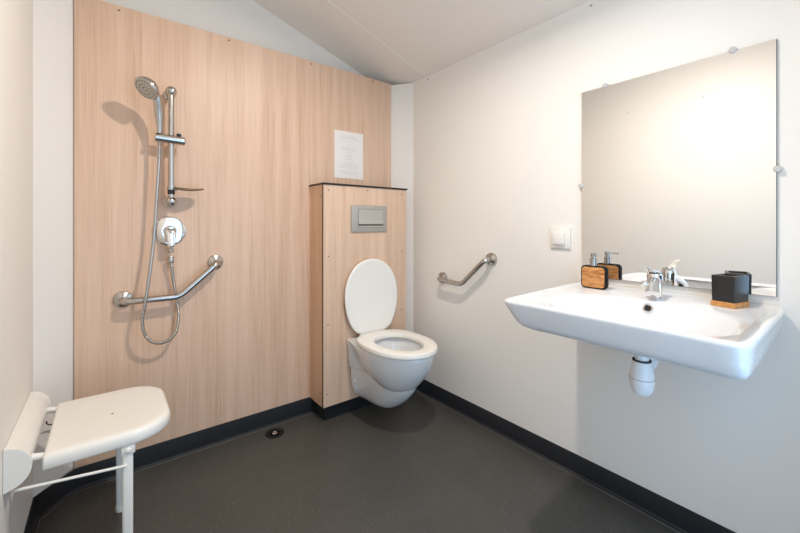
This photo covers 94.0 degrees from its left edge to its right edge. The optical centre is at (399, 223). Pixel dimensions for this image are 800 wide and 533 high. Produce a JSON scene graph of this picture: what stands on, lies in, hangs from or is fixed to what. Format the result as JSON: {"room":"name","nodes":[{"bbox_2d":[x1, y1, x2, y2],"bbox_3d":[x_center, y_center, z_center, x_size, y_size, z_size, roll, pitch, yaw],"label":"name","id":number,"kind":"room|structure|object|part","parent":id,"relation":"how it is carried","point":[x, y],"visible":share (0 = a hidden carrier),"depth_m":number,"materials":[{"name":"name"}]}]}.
{"room":"accessible bathroom","nodes":[
{"label":"accessible bathroom","id":0,"kind":"room"},
{"bbox_2d":[0,0,32,532],"bbox_3d":[-0.851,0.072,0.667,0.082,2.076,2.520,0,0,-38],"label":"wall","id":1,"kind":"structure","parent":0,"point":[16,16],"depth_m":1.14,"materials":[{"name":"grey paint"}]},
{"bbox_2d":[3,386,169,532],"bbox_3d":[-1.033,0.855,1.284,0.395,0.508,0.441,0,0,-38],"label":"shower seat","id":2,"kind":"object","parent":1,"relation":"attached to","point":[82,428],"visible":1,"depth_m":1.18,"materials":[{"name":"white plastic"}]},
{"bbox_3d":[-1.004,0.674,1.307,0.322,0.040,0.414,0,0,-38],"label":"seat","id":3,"kind":"part","parent":2,"relation":"part of","materials":[{"name":"white plastic"}]},
{"bbox_3d":[-1.085,0.896,1.447,0.028,0.404,0.020,0,0,-38],"label":"leg","id":4,"kind":"part","parent":2,"relation":"part of","materials":[{"name":"white plastic"}]},
{"bbox_3d":[-0.861,0.896,1.178,0.028,0.404,0.020,0,0,-38],"label":"leg","id":5,"kind":"part","parent":2,"relation":"part of","materials":[{"name":"white plastic"}]},
{"bbox_2d":[24,397,313,532],"bbox_3d":[-0.296,1.065,0.976,1.178,0.089,2.222,0,0,-38],"label":"baseboard","id":6,"kind":"structure","parent":1,"relation":"attached to","point":[43,503],"depth_m":1.75,"materials":[{"name":"plastic"}]},
{"bbox_2d":[101,0,362,75],"bbox_3d":[-0.810,-1.237,2.223,1.906,0.694,0.080,0,0,-38],"label":"wall","id":7,"kind":"structure","parent":0,"point":[247,21],"depth_m":2.11,"materials":[{"name":"white paint"}]},
{"bbox_2d":[37,390,678,532],"bbox_3d":[0.080,1.140,1.047,2.156,0.060,3.070,0,0,-38],"label":"floor","id":8,"kind":"structure","parent":0,"point":[417,465],"depth_m":1.58,"materials":[{"name":"plastic"}]},
{"bbox_2d":[265,428,283,438],"bbox_3d":[-0.664,1.106,1.976,0.096,0.007,0.096,0,0,-38],"label":"floor drain","id":9,"kind":"object","parent":8,"relation":"on","point":[277,432],"visible":1,"depth_m":1.97,"materials":[{"name":"black"}]},
{"bbox_2d":[253,0,590,84],"bbox_3d":[-0.084,-1.325,1.255,2.056,0.726,2.500,0,0,-38],"label":"ceiling","id":10,"kind":"structure","parent":0,"point":[432,36],"depth_m":2.07,"materials":[{"name":"white paint"}]},
{"bbox_2d":[327,0,426,76],"bbox_3d":[-0.558,-1.272,1.861,1.856,0.624,0.007,0,0,-38],"label":"trim","id":11,"kind":"structure","parent":10,"relation":"attached to","point":[327,0],"depth_m":2.19,"materials":[{"name":"white"}]},
{"bbox_2d":[413,0,799,532],"bbox_3d":[0.671,0.074,1.859,0.082,2.072,2.520,0,0,-38],"label":"wall","id":12,"kind":"structure","parent":0,"point":[497,130],"depth_m":1.66,"materials":[{"name":"grey paint"}]},
{"bbox_2d":[309,182,407,420],"bbox_3d":[-0.244,0.440,2.312,0.604,1.340,0.182,0,0,-38],"label":"housing","id":13,"kind":"object","parent":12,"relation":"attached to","point":[335,250],"depth_m":2.14,"materials":[{"name":"brown wood"}]},
{"bbox_3d":[-0.478,0.401,2.143,0.014,1.242,0.159,0,0,-38],"label":"panel","id":14,"kind":"part","parent":13,"relation":"part of","materials":[{"name":"laminate"}]},
{"bbox_2d":[351,205,386,231],"bbox_3d":[-0.182,-0.032,2.242,0.253,0.158,0.020,0,0,-38],"label":"flush plate","id":15,"kind":"object","parent":13,"relation":"attached to","point":[364,218],"visible":1,"depth_m":2.23,"materials":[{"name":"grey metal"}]},
{"bbox_2d":[345,259,437,407],"bbox_3d":[-0.021,0.615,2.047,0.374,0.814,0.525,0,0,-38],"label":"toilet","id":16,"kind":"object","parent":13,"relation":"attached to","point":[387,366],"visible":1,"depth_m":2.13,"materials":[{"name":"white ceramic"}]},
{"bbox_3d":[-0.167,0.426,2.234,0.374,0.436,0.032,0,0,-38],"label":"lid","id":17,"kind":"part","parent":16,"relation":"part of","materials":[{"name":"white plastic"}]},
{"bbox_3d":[-0.027,0.843,2.050,0.354,0.358,0.513,0,0,-38],"label":"bowl","id":18,"kind":"part","parent":16,"relation":"part of","materials":[{"name":"white ceramic"}]},
{"bbox_3d":[-0.009,0.649,2.028,0.368,0.023,0.480,0,0,-38],"label":"seat","id":19,"kind":"part","parent":16,"relation":"part of","materials":[{"name":"white plastic"}]},
{"bbox_2d":[437,252,496,285],"bbox_3d":[0.356,0.261,2.142,0.068,0.213,0.440,0,0,-38],"label":"grab rail","id":20,"kind":"object","parent":12,"relation":"attached to","point":[491,258],"visible":1,"depth_m":2.05,"materials":[{"name":"silver metal"}]},
{"bbox_2d":[550,227,570,248],"bbox_3d":[0.729,0.063,1.704,0.022,0.098,0.097,0,0,-38],"label":"light switch","id":21,"kind":"object","parent":12,"relation":"attached to","point":[560,237],"visible":1,"depth_m":1.69,"materials":[{"name":"white plastic"}]},
{"bbox_2d":[416,380,735,532],"bbox_3d":[0.657,1.065,1.721,0.115,0.089,2.220,0,0,-38],"label":"baseboard","id":22,"kind":"structure","parent":12,"relation":"attached to","point":[665,511],"depth_m":1.61,"materials":[{"name":"plastic"}]},
{"bbox_2d":[505,282,784,379],"bbox_3d":[0.755,0.325,1.210,0.589,0.142,0.652,0,0,-38],"label":"washbasin","id":23,"kind":"object","parent":12,"relation":"attached to","point":[683,330],"visible":0.94,"depth_m":1.08,"materials":[{"name":"white ceramic"}]},
{"bbox_2d":[581,253,608,289],"bbox_3d":[0.784,0.191,1.512,0.053,0.144,0.100,0,0,-38],"label":"soap dispenser","id":24,"kind":"object","parent":23,"relation":"on","point":[593,276],"visible":1,"depth_m":1.51,"materials":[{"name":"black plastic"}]},
{"bbox_2d":[581,265,608,289],"bbox_3d":[0.793,0.216,1.520,0.023,0.093,0.100,0,0,-38],"label":"bottle","id":25,"kind":"object","parent":24,"relation":"on","point":[592,276],"depth_m":1.51,"materials":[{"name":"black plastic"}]},
{"bbox_2d":[629,355,659,395],"bbox_3d":[0.874,0.468,1.271,0.327,0.148,0.073,0,0,-38],"label":"trap","id":26,"kind":"object","parent":23,"relation":"attached to","point":[642,380],"visible":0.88,"depth_m":1.17,"materials":[{"name":"white plastic"}]},
{"bbox_2d":[629,377,654,395],"bbox_3d":[0.774,0.516,1.193,0.072,0.051,0.072,0,0,-38],"label":"cup","id":27,"kind":"object","parent":26,"relation":"attached to","point":[644,386],"depth_m":1.17,"materials":[{"name":"white plastic"}]},
{"bbox_2d":[640,266,663,297],"bbox_3d":[0.888,0.203,1.317,0.065,0.120,0.134,0,0,40],"label":"mixer tap","id":28,"kind":"object","parent":23,"relation":"on","point":[654,283],"visible":1,"depth_m":1.30,"materials":[{"name":"silver metal"}]},
{"bbox_3d":[0.880,0.212,1.333,0.056,0.025,0.025,0,0,-38],"label":"knob","id":29,"kind":"part","parent":28,"relation":"part of","materials":[{"name":"silver metal"}]},
{"bbox_3d":[0.884,0.164,1.317,0.128,0.042,0.040,0,0,-38],"label":"lever","id":30,"kind":"part","parent":28,"relation":"part of","materials":[{"name":"silver metal"}]},
{"bbox_3d":[0.893,0.218,1.310,0.048,0.065,0.087,0,0,39],"label":"spout","id":31,"kind":"part","parent":28,"relation":"part of","materials":[{"name":"silver metal"}]},
{"bbox_2d":[710,273,749,308],"bbox_3d":[1.059,0.213,1.197,0.090,0.099,0.066,0,0,-24],"label":"toothbrush cup","id":32,"kind":"object","parent":23,"relation":"on","point":[729,290],"visible":1,"depth_m":1.17,"materials":[{"name":"black wood"}]},
{"bbox_2d":[578,39,782,296],"bbox_3d":[0.979,-0.173,1.390,0.014,0.824,0.628,0,0,-38],"label":"wall mirror","id":33,"kind":"object","parent":12,"relation":"attached to","point":[680,168],"visible":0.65,"depth_m":1.33,"materials":[{"name":"grey mirror"}]},
{"bbox_3d":[-0.788,0.076,2.154,1.856,2.068,0.216,0,0,-38],"label":"wall","id":34,"kind":"structure","parent":0,"visible":0},
{"bbox_2d":[33,0,73,496],"bbox_3d":[-1.368,0.075,1.478,0.109,2.070,0.134,0,0,-38],"label":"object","id":35,"kind":"structure","parent":34,"relation":"attached to","point":[53,20],"depth_m":1.46,"materials":[{"name":"white paint"}]},
{"bbox_2d":[74,0,308,468],"bbox_3d":[-0.951,0.029,1.881,1.044,1.987,0.014,0,0,-38],"label":"wall panel","id":36,"kind":"object","parent":34,"relation":"attached to","point":[239,348],"visible":1,"depth_m":1.82,"materials":[{"name":"brown wood"}]},
{"bbox_2d":[113,255,222,307],"bbox_3d":[-1.058,0.263,1.740,0.448,0.215,0.078,0,0,-38],"label":"grab rail","id":37,"kind":"object","parent":36,"relation":"attached to","point":[122,299],"visible":1,"depth_m":1.71,"materials":[{"name":"silver metal"}]},
{"bbox_2d":[152,216,185,246],"bbox_3d":[-1.069,0.035,1.736,0.140,0.144,0.073,0,0,-38],"label":"shower valve","id":38,"kind":"object","parent":36,"relation":"attached to","point":[170,230],"visible":0.94,"depth_m":1.74,"materials":[{"name":"silver metal"}]},
{"bbox_2d":[167,247,173,252],"bbox_3d":[-1.076,0.122,1.748,0.025,0.026,0.044,0,0,-38],"label":"outlet","id":39,"kind":"object","parent":38,"relation":"attached to","point":[170,250],"visible":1,"depth_m":1.73,"materials":[{"name":"silver metal"}]},
{"bbox_3d":[-1.057,0.060,1.721,0.046,0.092,0.036,0,0,-38],"label":"lever","id":40,"kind":"part","parent":38,"relation":"part of","materials":[{"name":"silver metal"}]},
{"bbox_2d":[155,86,185,206],"bbox_3d":[-1.064,-0.355,1.724,0.121,0.553,0.097,0,0,-38],"label":"shower rail","id":41,"kind":"object","parent":36,"relation":"attached to","point":[170,92],"visible":1,"depth_m":1.70,"materials":[{"name":"silver metal"}]},
{"bbox_2d":[134,76,162,132],"bbox_3d":[-1.077,-0.510,1.598,0.092,0.210,0.144,0,0,-21],"label":"shower","id":42,"kind":"object","parent":41,"relation":"on","point":[148,88],"visible":1,"depth_m":1.58,"materials":[{"name":"silver metal"}]},
{"bbox_3d":[-1.062,-0.497,1.632,0.038,0.184,0.089,0,0,-10],"label":"handle","id":43,"kind":"part","parent":42,"relation":"part of","materials":[{"name":"silver metal"}]},
{"bbox_2d":[140,141,179,344],"bbox_3d":[-1.079,0.089,1.688,0.048,0.915,0.165,0,0,26],"label":"shower hose","id":44,"kind":"object","parent":41,"relation":"hanging from","point":[170,258],"visible":0.95,"depth_m":1.66,"materials":[{"name":"silver metal"}]},
{"bbox_3d":[-1.049,-0.354,1.709,0.025,0.528,0.025,0,0,-38],"label":"rail","id":45,"kind":"part","parent":41,"relation":"part of","materials":[{"name":"silver metal"}]},
{"bbox_2d":[173,187,203,190],"bbox_3d":[-0.986,-0.161,1.743,0.126,0.017,0.084,0,0,-38],"label":"soap dish","id":46,"kind":"object","parent":41,"relation":"attached to","point":[175,188],"visible":1,"depth_m":1.73,"materials":[{"name":"brown"}]},
{"bbox_2d":[309,61,390,396],"bbox_3d":[-0.302,0.029,2.389,0.602,1.987,0.014,0,0,-38],"label":"wall panel","id":47,"kind":"object","parent":34,"relation":"attached to","point":[342,100],"visible":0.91,"depth_m":2.34,"materials":[{"name":"brown wood"}]},
{"bbox_2d":[334,129,362,179],"bbox_3d":[-0.323,-0.435,2.364,0.210,0.297,0.002,0,0,-38],"label":"paper notice","id":48,"kind":"object","parent":47,"relation":"attached to","point":[348,146],"visible":1,"depth_m":2.36,"materials":[{"name":"white paper"}]},
{"bbox_2d":[391,83,412,331],"bbox_3d":[0.011,0.075,2.558,0.100,2.070,0.134,0,0,-38],"label":"trim","id":49,"kind":"structure","parent":34,"relation":"attached to","point":[401,94],"depth_m":2.55,"materials":[{"name":"white paint"}]}
]}

